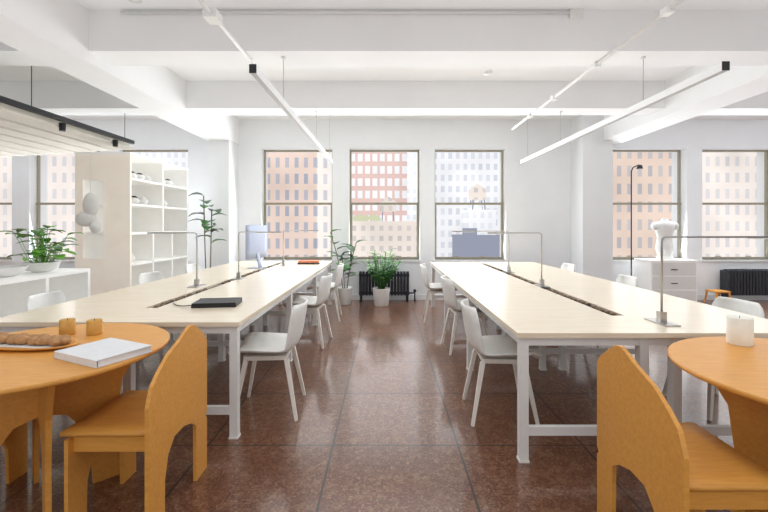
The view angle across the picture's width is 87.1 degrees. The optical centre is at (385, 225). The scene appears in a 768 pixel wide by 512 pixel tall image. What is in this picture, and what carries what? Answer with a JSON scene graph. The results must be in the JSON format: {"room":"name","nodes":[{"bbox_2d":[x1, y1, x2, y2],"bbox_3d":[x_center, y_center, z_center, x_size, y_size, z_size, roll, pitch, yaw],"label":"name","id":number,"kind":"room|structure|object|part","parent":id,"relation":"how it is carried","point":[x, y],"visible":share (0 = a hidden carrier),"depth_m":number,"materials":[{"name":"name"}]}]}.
{"room":"open-plan office","nodes":[
{"label":"open-plan office","id":0,"kind":"room"},
{"bbox_2d":[0,300,767,511],"bbox_3d":[0.000,1.410,2.125,19.200,0.100,11.450,0,0,0],"label":"floor","id":1,"kind":"structure","parent":0,"point":[383,424],"depth_m":2.62,"materials":[{"name":"stone"}]},
{"bbox_2d":[2,422,27,483],"bbox_3d":[-2.170,0.938,2.000,0.421,0.845,0.560,0,0,0],"label":"chair","id":2,"kind":"object","parent":1,"relation":"on","point":[15,445],"visible":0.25,"depth_m":2.17,"materials":[{"name":"brown wood"}]},
{"bbox_2d":[0,268,89,317],"bbox_3d":[-3.460,0.910,3.575,0.480,0.900,1.650,0,0,0],"label":"console","id":3,"kind":"object","parent":1,"relation":"on","point":[74,283],"visible":0.22,"depth_m":3.83},
{"bbox_2d":[0,265,28,276],"bbox_3d":[-3.450,0.329,3.351,0.330,0.260,0.942,0,0,0],"label":"bowls","id":4,"kind":"object","parent":3,"relation":"on","point":[6,270],"visible":1,"depth_m":3.63,"materials":[{"name":"ceramic"}]},
{"bbox_2d":[0,225,82,272],"bbox_3d":[-3.420,0.225,4.042,0.642,0.469,0.640,0,0,0],"label":"pothos plant","id":5,"kind":"object","parent":3,"relation":"on","point":[43,265],"visible":0.98,"depth_m":4.00,"materials":[{"name":"green plant"}]},
{"bbox_2d":[26,290,66,310],"bbox_3d":[-2.634,0.963,3.369,0.534,0.802,0.486,0,0,0],"label":"shell chair","id":6,"kind":"object","parent":1,"relation":"on","point":[41,300],"visible":0.2,"depth_m":3.41,"materials":[{"name":"white plastic"}]},
{"bbox_2d":[0,323,169,511],"bbox_3d":[-1.700,0.985,1.990,1.120,0.750,1.120,0,0,0],"label":"round table","id":7,"kind":"object","parent":1,"relation":"on","point":[36,386],"visible":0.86,"depth_m":1.95,"materials":[{"name":"brown wood"}]},
{"bbox_2d":[0,332,80,350],"bbox_3d":[-1.830,0.580,2.060,0.572,0.050,0.248,0,0,0],"label":"tray","id":8,"kind":"object","parent":7,"relation":"on","point":[22,341],"visible":1,"depth_m":2.02,"materials":[{"name":"brown food"}]},
{"bbox_2d":[54,338,151,367],"bbox_3d":[-1.331,0.593,1.909,0.320,0.032,0.253,0,0,25],"label":"book","id":9,"kind":"object","parent":7,"relation":"on","point":[108,351],"visible":1,"depth_m":1.86,"materials":[{"name":"paper"}]},
{"bbox_2d":[74,152,187,295],"bbox_3d":[-3.600,0.210,5.880,0.710,2.300,1.510,0,0,0],"label":"bookcase","id":10,"kind":"object","parent":1,"relation":"on","point":[125,225],"depth_m":5.41,"materials":[{"name":"beige wood"}]},
{"bbox_2d":[75,151,100,232],"bbox_3d":[-3.735,-0.429,5.067,0.330,1.038,0.109,0,0,0],"label":"sculpture","id":11,"kind":"object","parent":10,"relation":"attached to","point":[87,217],"visible":1,"depth_m":5.03,"materials":[{"name":"paint"}]},
{"bbox_3d":[-3.450,-0.133,5.880,0.200,1.224,1.080,0,0,0],"label":"objects on the shelf","id":12,"kind":"part","parent":10,"relation":"part of","materials":[{"name":"white ceramic"}]},
{"bbox_2d":[60,325,206,511],"bbox_3d":[-1.220,0.938,2.000,0.421,0.845,0.560,0,0,0],"label":"chair","id":13,"kind":"object","parent":1,"relation":"on","point":[148,421],"visible":1,"depth_m":1.87,"materials":[{"name":"brown wood"}]},
{"bbox_2d":[138,271,172,340],"bbox_3d":[-2.661,0.963,4.852,0.520,0.802,0.467,0,0,5],"label":"shell chair","id":14,"kind":"object","parent":1,"relation":"on","point":[146,277],"visible":0.16,"depth_m":4.91,"materials":[{"name":"white plastic"}]},
{"bbox_2d":[0,261,332,438],"bbox_3d":[-1.750,0.982,4.810,1.640,0.757,4.500,0,0,0],"label":"desk","id":15,"kind":"object","parent":1,"relation":"on","point":[262,289],"visible":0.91,"depth_m":3.18,"materials":[{"name":"beige wood"}]},
{"bbox_2d":[147,232,205,287],"bbox_3d":[-2.145,0.336,4.100,0.550,0.546,0.200,0,0,0],"label":"desk lamp","id":16,"kind":"object","parent":15,"relation":"on","point":[196,281],"visible":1,"depth_m":4.09,"materials":[{"name":"metal"}]},
{"bbox_2d":[173,297,241,307],"bbox_3d":[-1.398,0.591,3.106,0.518,0.036,0.220,0,0,-8],"label":"laptop","id":17,"kind":"object","parent":15,"relation":"on","point":[233,301],"visible":1,"depth_m":3.04,"materials":[{"name":"black plastic"}]},
{"bbox_2d":[246,225,266,268],"bbox_3d":[-1.880,0.298,5.870,0.180,0.621,0.622,0,0,9],"label":"monitor","id":18,"kind":"object","parent":15,"relation":"on","point":[256,243],"visible":0.96,"depth_m":5.82,"materials":[{"name":"white plastic"}]},
{"bbox_2d":[231,231,281,279],"bbox_3d":[-1.485,0.336,4.690,0.550,0.546,0.200,0,0,0],"label":"desk lamp","id":19,"kind":"object","parent":15,"relation":"on","point":[238,274],"visible":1,"depth_m":4.68,"materials":[{"name":"metal"}]},
{"bbox_2d":[278,230,318,265],"bbox_3d":[-1.350,0.336,6.300,0.600,0.546,0.200,0,0,0],"label":"desk lamp","id":20,"kind":"object","parent":15,"relation":"on","point":[283,260],"visible":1,"depth_m":6.29,"materials":[{"name":"metal"}]},
{"bbox_2d":[297,260,320,263],"bbox_3d":[-1.245,0.584,6.555,0.350,0.050,0.250,0,0,-4],"label":"folders","id":21,"kind":"object","parent":15,"relation":"on","point":[299,261],"visible":1,"depth_m":6.44,"materials":[{"name":"orange plastic"}]},
{"bbox_2d":[185,263,200,272],"bbox_3d":[-2.661,0.963,5.950,0.520,0.802,0.467,0,0,0],"label":"shell chair","id":22,"kind":"object","parent":1,"relation":"on","point":[189,268],"visible":0.22,"depth_m":6.01,"materials":[{"name":"white plastic"}]},
{"bbox_2d":[188,192,226,268],"bbox_3d":[-2.902,0.409,6.538,0.574,1.902,0.512,0,0,0],"label":"plant","id":23,"kind":"object","parent":1,"relation":"on","point":[205,223],"visible":0.42,"depth_m":6.56,"materials":[{"name":"green plant"}]},
{"bbox_2d":[209,140,237,267],"bbox_3d":[-2.895,-0.300,7.215,0.390,3.320,0.470,0,0,0],"label":"column","id":24,"kind":"structure","parent":1,"relation":"on","point":[223,154],"depth_m":7.00,"materials":[{"name":"paint"}]},
{"bbox_2d":[228,297,307,420],"bbox_3d":[-0.856,0.963,3.021,0.534,0.802,0.486,0,0,0],"label":"shell chair","id":25,"kind":"object","parent":1,"relation":"on","point":[257,346],"visible":0.91,"depth_m":2.92,"materials":[{"name":"white plastic"}]},
{"bbox_2d":[282,273,331,348],"bbox_3d":[-0.889,0.963,4.718,0.520,0.802,0.467,0,0,5],"label":"shell chair","id":26,"kind":"object","parent":1,"relation":"on","point":[315,303],"visible":0.84,"depth_m":4.58,"materials":[{"name":"white plastic"}]},
{"bbox_2d":[307,263,343,321],"bbox_3d":[-0.884,0.963,5.950,0.530,0.802,0.478,0,0,0],"label":"shell chair","id":27,"kind":"object","parent":1,"relation":"on","point":[340,267],"visible":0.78,"depth_m":5.80,"materials":[{"name":"white plastic"}]},
{"bbox_2d":[324,229,364,304],"bbox_3d":[-0.725,0.707,7.008,0.728,1.305,0.426,0,0,-26],"label":"rubber plant","id":28,"kind":"object","parent":1,"relation":"on","point":[344,292],"visible":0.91,"depth_m":6.99,"materials":[{"name":"green plant"}]},
{"bbox_2d":[366,248,401,306],"bbox_3d":[-0.045,0.879,6.915,0.656,0.961,0.823,0,0,0],"label":"plant","id":29,"kind":"object","parent":1,"relation":"on","point":[381,294],"visible":1,"depth_m":6.84,"materials":[{"name":"green plant"}]},
{"bbox_2d":[359,271,415,301],"bbox_3d":[0.030,1.090,7.300,1.040,0.540,0.180,0,0,0],"label":"radiator","id":30,"kind":"object","parent":1,"relation":"on","point":[402,276],"visible":0.58,"depth_m":7.21,"materials":[{"name":"metal"}]},
{"bbox_2d":[420,264,457,322],"bbox_3d":[0.766,0.963,5.881,0.534,0.802,0.486,0,0,0],"label":"shell chair","id":31,"kind":"object","parent":1,"relation":"on","point":[432,287],"visible":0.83,"depth_m":5.74,"materials":[{"name":"white plastic"}]},
{"bbox_2d":[441,275,487,354],"bbox_3d":[0.876,0.963,4.479,0.534,0.802,0.486,0,0,0],"label":"shell chair","id":32,"kind":"object","parent":1,"relation":"on","point":[448,289],"visible":0.71,"depth_m":4.32,"materials":[{"name":"white plastic"}]},
{"bbox_2d":[460,299,541,426],"bbox_3d":[0.814,0.963,2.950,0.530,0.802,0.478,0,0,0],"label":"shell chair","id":33,"kind":"object","parent":1,"relation":"on","point":[491,349],"visible":0.88,"depth_m":2.82,"materials":[{"name":"white plastic"}]},
{"bbox_2d":[561,263,574,271],"bbox_3d":[2.521,0.963,6.000,0.520,0.802,0.467,0,0,0],"label":"shell chair","id":34,"kind":"object","parent":1,"relation":"on","point":[566,266],"visible":0.21,"depth_m":6.08,"materials":[{"name":"white plastic"}]},
{"bbox_2d":[571,115,612,280],"bbox_3d":[3.670,-0.300,7.215,0.560,3.320,0.470,0,0,0],"label":"column","id":35,"kind":"structure","parent":1,"relation":"on","point":[591,155],"depth_m":7.00,"materials":[{"name":"paint"}]},
{"bbox_2d":[430,262,767,462],"bbox_3d":[1.625,0.982,4.575,1.750,0.757,4.550,0,0,0],"label":"desk","id":36,"kind":"object","parent":1,"relation":"on","point":[577,308],"visible":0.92,"depth_m":2.82,"materials":[{"name":"beige wood"}]},
{"bbox_2d":[452,231,514,272],"bbox_3d":[1.280,0.336,5.360,0.800,0.546,0.200,0,0,0],"label":"desk lamp","id":37,"kind":"object","parent":36,"relation":"on","point":[508,266],"visible":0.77,"depth_m":5.36,"materials":[{"name":"metal"}]},
{"bbox_2d":[487,232,550,287],"bbox_3d":[1.330,0.336,4.100,0.600,0.546,0.200,0,0,0],"label":"desk lamp","id":38,"kind":"object","parent":36,"relation":"on","point":[541,281],"visible":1,"depth_m":4.09,"materials":[{"name":"metal"}]},
{"bbox_2d":[644,236,767,325],"bbox_3d":[2.140,0.336,2.550,0.900,0.546,0.200,0,0,0],"label":"desk lamp","id":39,"kind":"object","parent":36,"relation":"on","point":[661,316],"visible":1,"depth_m":2.54,"materials":[{"name":"metal"}]},
{"bbox_2d":[596,274,637,347],"bbox_3d":[2.514,0.963,4.549,0.534,0.802,0.486,0,0,0],"label":"shell chair","id":40,"kind":"object","parent":1,"relation":"on","point":[624,279],"visible":0.2,"depth_m":4.60,"materials":[{"name":"white plastic"}]},
{"bbox_2d":[631,164,642,275],"bbox_3d":[4.220,0.165,6.879,0.280,2.390,0.418,0,0,0],"label":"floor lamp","id":41,"kind":"object","parent":1,"relation":"on","point":[638,165],"visible":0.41,"depth_m":6.94,"materials":[{"name":"black metal"}]},
{"bbox_2d":[634,258,697,301],"bbox_3d":[4.835,0.968,6.999,0.790,0.785,0.462,0,0,0],"label":"base cabinet","id":42,"kind":"object","parent":1,"relation":"on","point":[679,274],"visible":0.68,"depth_m":6.77,"materials":[{"name":"white wood"}]},
{"bbox_2d":[651,218,678,259],"bbox_3d":[4.830,0.222,7.000,0.460,0.705,0.208,0,0,0],"label":"sculpture","id":43,"kind":"object","parent":42,"relation":"on","point":[664,227],"visible":0.96,"depth_m":6.93,"materials":[{"name":"ceramic"}]},
{"bbox_2d":[597,345,767,511],"bbox_3d":[1.210,0.938,1.635,0.421,0.845,0.560,0,0,0],"label":"chair","id":44,"kind":"object","parent":1,"relation":"on","point":[681,466],"visible":1,"depth_m":1.56,"materials":[{"name":"brown wood"}]},
{"bbox_2d":[662,296,764,420],"bbox_3d":[2.476,0.963,3.050,0.530,0.802,0.478,0,0,0],"label":"shell chair","id":45,"kind":"object","parent":1,"relation":"on","point":[738,305],"visible":0.25,"depth_m":3.05,"materials":[{"name":"white plastic"}]},
{"bbox_2d":[667,336,767,511],"bbox_3d":[1.855,0.985,1.667,1.140,0.750,1.140,0,0,0],"label":"round table","id":46,"kind":"object","parent":1,"relation":"on","point":[739,373],"visible":0.88,"depth_m":1.83,"materials":[{"name":"brown wood"}]},
{"bbox_2d":[726,315,753,346],"bbox_3d":[1.830,0.536,2.090,0.110,0.146,0.110,0,0,0],"label":"candle","id":47,"kind":"object","parent":46,"relation":"on","point":[739,328],"visible":1,"depth_m":2.05,"materials":[{"name":"wax"}]},
{"bbox_2d":[704,289,730,301],"bbox_3d":[5.850,1.248,7.125,0.280,0.227,0.270,0,0,0],"label":"wooden stool","id":48,"kind":"object","parent":1,"relation":"on","point":[717,292],"visible":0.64,"depth_m":7.11,"materials":[{"name":"brown wood"}]},
{"bbox_2d":[720,269,767,296],"bbox_3d":[6.665,1.070,7.300,1.130,0.580,0.180,0,0,0],"label":"radiator","id":49,"kind":"object","parent":1,"relation":"on","point":[737,281],"visible":0.99,"depth_m":7.21,"materials":[{"name":"metal"}]},
{"bbox_2d":[0,120,767,299],"bbox_3d":[0.000,-0.300,7.640,19.200,3.320,0.420,0,0,0],"label":"wall","id":50,"kind":"structure","parent":0,"point":[537,191],"depth_m":7.45,"materials":[{"name":"paint"}]},
{"bbox_2d":[0,203,12,261],"bbox_3d":[-7.550,-0.388,7.540,1.360,2.085,0.240,0,0,0],"label":"window","id":51,"kind":"structure","parent":50,"relation":"in","point":[1,258],"depth_m":7.59,"materials":[{"name":"brown metal"}]},
{"bbox_2d":[26,151,99,261],"bbox_3d":[-5.925,-0.388,7.540,1.370,2.085,0.240,0,0,0],"label":"window","id":52,"kind":"structure","parent":50,"relation":"in","point":[38,203],"depth_m":7.61,"materials":[{"name":"brown metal"}]},
{"bbox_2d":[123,150,189,261],"bbox_3d":[-4.305,-0.388,7.540,1.370,2.085,0.240,0,0,0],"label":"window","id":53,"kind":"structure","parent":50,"relation":"in","point":[123,150],"depth_m":7.61,"materials":[{"name":"brown metal"}]},
{"bbox_2d":[261,150,333,261],"bbox_3d":[-1.645,-0.388,7.540,1.370,2.085,0.240,0,0,0],"label":"window","id":54,"kind":"structure","parent":50,"relation":"in","point":[265,151],"depth_m":7.61,"materials":[{"name":"brown metal"}]},
{"bbox_2d":[349,150,421,261],"bbox_3d":[-0.028,-0.388,7.540,1.365,2.085,0.240,0,0,0],"label":"window","id":55,"kind":"structure","parent":50,"relation":"in","point":[351,151],"depth_m":7.61,"materials":[{"name":"brown metal"}]},
{"bbox_2d":[433,150,507,261],"bbox_3d":[1.555,-0.388,7.540,1.370,2.085,0.240,0,0,0],"label":"window","id":56,"kind":"structure","parent":50,"relation":"in","point":[447,259],"depth_m":7.59,"materials":[{"name":"brown metal"}]},
{"bbox_2d":[613,150,680,261],"bbox_3d":[4.860,-0.388,7.540,1.440,2.085,0.240,0,0,0],"label":"window","id":57,"kind":"structure","parent":50,"relation":"in","point":[678,203],"depth_m":7.61,"materials":[{"name":"brown metal"}]},
{"bbox_2d":[701,150,767,261],"bbox_3d":[6.515,-0.388,7.540,1.430,2.085,0.240,0,0,0],"label":"window","id":58,"kind":"structure","parent":50,"relation":"in","point":[717,258],"depth_m":7.61,"materials":[{"name":"brown metal"}]},
{"bbox_2d":[0,0,767,119],"bbox_3d":[0.000,-2.014,2.125,19.200,0.132,11.450,0,0,0],"label":"ceiling","id":59,"kind":"structure","parent":0,"point":[7,73],"depth_m":4.93,"materials":[{"name":"paint"}]},
{"bbox_2d":[0,66,134,156],"bbox_3d":[-5.025,-1.520,4.512,2.750,0.880,4.225,0,0,0],"label":"canopy","id":60,"kind":"object","parent":59,"relation":"hanging from","point":[25,130],"depth_m":5.06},
{"bbox_2d":[249,56,332,163],"bbox_3d":[-0.965,-1.534,5.065,0.052,0.853,4.282,0,0,0],"label":"pendant light","id":61,"kind":"object","parent":59,"relation":"hanging from","point":[254,70],"visible":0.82,"depth_m":3.80,"materials":[{"name":"white plastic"}]},
{"bbox_2d":[0,0,767,144],"bbox_3d":[-2.540,-1.725,1.925,13.520,0.470,11.050,0,0,0],"label":"beam","id":62,"kind":"structure","parent":59,"relation":"attached to","point":[55,33],"depth_m":4.44,"materials":[{"name":"white paint"}]},
{"bbox_2d":[120,0,683,129],"bbox_3d":[-0.160,-1.567,4.475,4.480,0.785,4.150,0,0,0],"label":"conduit","id":63,"kind":"object","parent":59,"relation":"attached to","point":[212,16],"depth_m":3.65,"materials":[{"name":"white metal"}]},
{"bbox_2d":[520,56,729,163],"bbox_3d":[2.420,-1.534,5.055,0.052,0.853,4.362,0,0,0],"label":"pendant light","id":64,"kind":"object","parent":59,"relation":"hanging from","point":[724,66],"visible":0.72,"depth_m":3.79,"materials":[{"name":"white plastic"}]},
{"bbox_2d":[0,10,767,114],"bbox_3d":[0.000,-1.775,2.050,19.200,0.370,7.500,0,0,0],"label":"beam","id":65,"kind":"structure","parent":0,"point":[685,37],"depth_m":3.72,"materials":[{"name":"white paint"}]},
{"label":"outside","id":66,"kind":"structure","parent":0,"visible":0},
{"bbox_2d":[0,153,74,256],"bbox_3d":[-27.500,-2.815,23.925,25.080,20.350,3.050,0,0,0],"label":"city","id":67,"kind":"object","parent":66,"point":[60,167],"visible":0.02,"depth_m":22.45},
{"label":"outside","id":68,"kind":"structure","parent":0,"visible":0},
{"bbox_2d":[132,152,187,167],"bbox_3d":[-12.000,-3.815,23.425,6.080,22.350,3.050,0,0,0],"label":"city","id":69,"kind":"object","parent":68,"point":[176,158],"visible":0.11,"depth_m":21.95},
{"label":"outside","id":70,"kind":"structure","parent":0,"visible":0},
{"bbox_2d":[268,152,316,256],"bbox_3d":[-6.350,-3.815,22.925,5.380,22.350,3.050,0,0,0],"label":"city","id":71,"kind":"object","parent":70,"point":[292,176],"visible":0.11,"depth_m":21.45},
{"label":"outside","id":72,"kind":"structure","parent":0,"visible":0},
{"bbox_2d":[352,152,406,220],"bbox_3d":[-0.625,-1.815,24.425,3.730,18.350,3.050,0,0,0],"label":"city","id":73,"kind":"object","parent":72,"point":[376,176],"visible":0.07,"depth_m":22.95},
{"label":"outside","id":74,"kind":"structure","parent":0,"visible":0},
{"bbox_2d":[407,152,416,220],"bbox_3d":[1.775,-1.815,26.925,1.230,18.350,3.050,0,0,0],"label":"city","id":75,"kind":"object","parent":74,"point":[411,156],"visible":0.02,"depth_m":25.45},
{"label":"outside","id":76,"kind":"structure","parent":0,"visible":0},
{"bbox_2d":[352,214,437,256],"bbox_3d":[-0.050,3.385,21.175,5.180,7.950,2.550,0,0,0],"label":"city","id":77,"kind":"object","parent":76,"point":[382,237],"visible":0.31,"depth_m":19.95},
{"bbox_2d":[353,214,380,220],"bbox_3d":[-1.195,-0.409,21.050,1.868,0.428,0.440,0,0,0],"label":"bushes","id":78,"kind":"object","parent":77,"relation":"on","point":[373,217],"visible":0.68,"depth_m":20.89,"materials":[{"name":"plant"}]},
{"bbox_2d":[379,184,486,220],"bbox_3d":[2.518,-1.254,21.275,5.779,2.033,0.966,0,0,-9],"label":"towers","id":79,"kind":"structure","parent":77,"relation":"on","point":[477,192],"depth_m":21.19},
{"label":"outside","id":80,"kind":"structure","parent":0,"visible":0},
{"bbox_2d":[435,152,499,256],"bbox_3d":[5.175,-2.815,23.925,5.730,20.350,3.050,0,0,0],"label":"city","id":81,"kind":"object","parent":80,"point":[456,173],"visible":0.05,"depth_m":22.45},
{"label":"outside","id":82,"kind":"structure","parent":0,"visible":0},
{"bbox_2d":[452,228,499,256],"bbox_3d":[5.550,3.735,20.675,3.980,7.250,2.550,0,0,0],"label":"city","id":83,"kind":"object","parent":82,"point":[466,244],"visible":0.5,"depth_m":19.45},
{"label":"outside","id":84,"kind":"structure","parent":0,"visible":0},
{"bbox_2d":[613,152,671,256],"bbox_3d":[12.300,-3.815,22.925,8.680,22.350,3.050,0,0,0],"label":"city","id":85,"kind":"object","parent":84,"point":[652,183],"visible":0.11,"depth_m":21.45},
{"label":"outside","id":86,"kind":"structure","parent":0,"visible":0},
{"bbox_2d":[702,152,756,256],"bbox_3d":[28.300,-3.815,23.925,23.480,22.350,3.050,0,0,0],"label":"city","id":87,"kind":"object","parent":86,"point":[727,177],"visible":0.02,"depth_m":22.45},
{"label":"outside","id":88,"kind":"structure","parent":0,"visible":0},
{"bbox_2d":[317,152,331,256],"bbox_3d":[-3.075,-3.815,23.125,1.330,22.350,3.050,0,0,0],"label":"city","id":89,"kind":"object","parent":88,"point":[324,168],"visible":0.11,"depth_m":21.65},
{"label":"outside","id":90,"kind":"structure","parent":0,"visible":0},
{"bbox_2d":[461,205,496,234],"bbox_3d":[4.950,3.085,21.675,1.580,8.550,1.550,0,0,0],"label":"city","id":91,"kind":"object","parent":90,"point":[483,220],"visible":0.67,"depth_m":20.95}
]}

